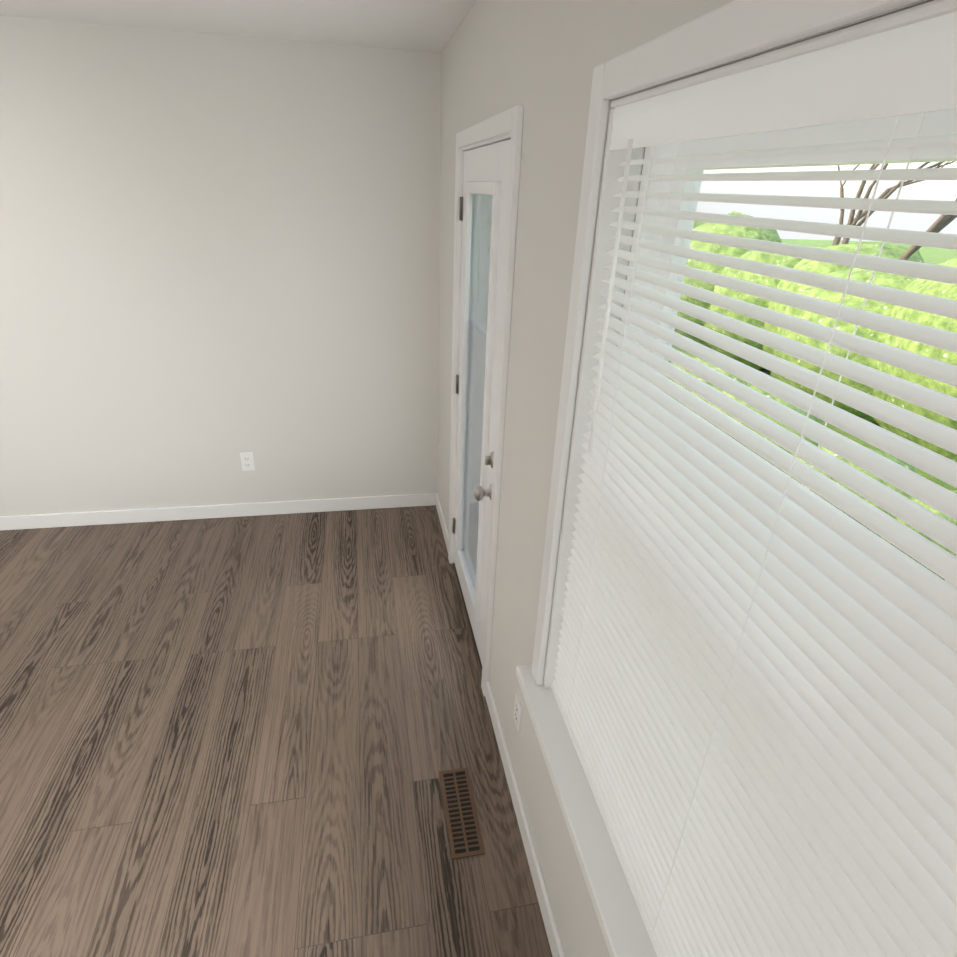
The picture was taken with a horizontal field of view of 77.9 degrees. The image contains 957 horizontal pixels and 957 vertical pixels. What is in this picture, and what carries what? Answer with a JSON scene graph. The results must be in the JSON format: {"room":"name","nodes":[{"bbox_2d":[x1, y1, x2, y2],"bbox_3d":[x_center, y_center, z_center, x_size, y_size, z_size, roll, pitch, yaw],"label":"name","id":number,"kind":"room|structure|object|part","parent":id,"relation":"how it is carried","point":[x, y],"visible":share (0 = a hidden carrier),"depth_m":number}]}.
{"room":"empty living room","nodes":[
{"label":"empty living room","id":0,"kind":"room"},
{"bbox_2d":[0,15,440,515],"bbox_3d":[-2.598,-0.838,2.962,4.810,2.440,0.150,-3,27,-11],"label":"wall","id":1,"kind":"structure","parent":0,"point":[219,253],"depth_m":3.03},
{"bbox_2d":[0,493,431,530],"bbox_3d":[-2.554,0.248,3.423,4.660,0.088,0.013,-3,27,-11],"label":"baseboard","id":2,"kind":"structure","parent":1,"relation":"attached to","point":[172,513],"depth_m":3.59},
{"bbox_2d":[240,452,254,470],"bbox_3d":[-1.368,-0.100,3.504,0.070,0.115,0.008,-3,27,-11],"label":"electrical outlet","id":3,"kind":"object","parent":1,"relation":"attached to","point":[247,462],"visible":1,"depth_m":3.50},
{"bbox_2d":[0,0,475,51],"bbox_3d":[-1.861,-0.551,-0.465,4.960,0.120,6.700,-3,27,-11],"label":"ceiling","id":4,"kind":"structure","parent":0,"point":[427,25],"depth_m":2.34},
{"bbox_2d":[0,505,552,956],"bbox_3d":[-1.958,1.745,0.663,4.960,0.120,6.700,-3,27,-11],"label":"floor","id":5,"kind":"structure","parent":0,"point":[247,736],"depth_m":2.17},
{"bbox_2d":[439,767,484,858],"bbox_3d":[-0.060,1.109,1.980,0.105,0.005,0.310,-3,27,-11],"label":"floor vent","id":6,"kind":"object","parent":5,"relation":"in","point":[463,830],"visible":1,"depth_m":1.97},
{"bbox_2d":[437,0,932,956],"bbox_3d":[0.451,0.478,0.544,0.150,2.440,6.700,-3,27,-11],"label":"wall","id":7,"kind":"structure","parent":0,"point":[539,60],"depth_m":1.56},
{"bbox_2d":[432,493,448,550],"bbox_3d":[-0.215,0.276,3.567,0.017,0.088,0.602,-3,27,-11],"label":"baseboard","id":8,"kind":"structure","parent":7,"relation":"attached to","point":[435,499],"depth_m":3.60},
{"bbox_2d":[453,563,481,672],"bbox_3d":[0.017,0.662,2.888,0.152,0.012,0.896,-3,27,-11],"label":"door threshold sill","id":9,"kind":"structure","parent":7,"relation":"attached to","point":[473,638],"depth_m":2.84},
{"bbox_2d":[453,139,510,663],"bbox_3d":[0.002,-0.236,2.443,0.058,1.986,0.902,-3,27,-11],"label":"door","id":10,"kind":"structure","parent":7,"relation":"in","point":[490,162],"depth_m":2.23},
{"bbox_3d":[-0.102,-0.439,2.817,0.013,1.630,0.028,-3,27,-11],"label":"door hinges","id":11,"kind":"part","parent":10,"relation":"part of"},
{"bbox_2d":[462,194,493,588],"bbox_3d":[-0.012,-0.225,2.349,0.107,1.640,0.660,-3,27,-11],"label":"door glass","id":12,"kind":"object","parent":10,"relation":"attached to","point":[475,492],"depth_m":2.39},
{"bbox_2d":[448,105,523,695],"bbox_3d":[0.047,-0.259,2.434,0.169,2.067,1.016,-3,27,-11],"label":"door frame","id":13,"kind":"structure","parent":7,"relation":"attached to","point":[507,124],"depth_m":2.15},
{"bbox_3d":[-0.021,-0.264,2.428,0.020,1.708,0.552,-3,27,-11],"label":"door glass pane frame","id":14,"kind":"part","parent":13,"relation":"part of"},
{"bbox_2d":[513,691,522,733],"bbox_3d":[0.126,0.756,1.914,0.008,0.115,0.070,-3,27,-11],"label":"electrical outlet","id":15,"kind":"object","parent":7,"relation":"attached to","point":[518,708],"visible":1,"depth_m":1.90},
{"bbox_2d":[485,681,564,956],"bbox_3d":[0.478,1.899,0.323,0.017,0.088,4.752,-3,27,-11],"label":"baseboard","id":16,"kind":"structure","parent":7,"relation":"attached to","point":[556,948],"depth_m":1.85},
{"bbox_2d":[516,0,956,956],"bbox_3d":[0.411,0.356,0.583,0.209,1.518,1.890,-3,27,-11],"label":"window","id":17,"kind":"structure","parent":7,"relation":"in","point":[938,123],"depth_m":1.06},
{"bbox_2d":[551,11,956,956],"bbox_3d":[0.386,0.337,0.568,0.054,1.338,1.696,-3,27,-11],"label":"window blinds","id":18,"kind":"object","parent":17,"relation":"attached to","point":[753,685],"visible":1,"depth_m":0.70},
{"label":"outside","id":19,"kind":"structure","parent":0,"visible":0},
{"bbox_2d":[677,239,956,489],"bbox_3d":[26.939,-0.441,9.389,55.170,0.200,80.000,-3,27,-11],"label":"lawn","id":20,"kind":"structure","parent":19,"point":[933,255],"depth_m":35.03},
{"bbox_2d":[666,211,956,579],"bbox_3d":[4.556,-1.333,6.616,5.980,2.856,30.261,-3,27,-11],"label":"hedge","id":21,"kind":"object","parent":20,"relation":"on","point":[919,285],"depth_m":7.22},
{"bbox_2d":[832,161,956,260],"bbox_3d":[14.377,-4.737,6.678,20.967,8.976,23.656,-3,27,-11],"label":"trees","id":22,"kind":"object","parent":20,"relation":"on","point":[942,221],"depth_m":13.29}
]}

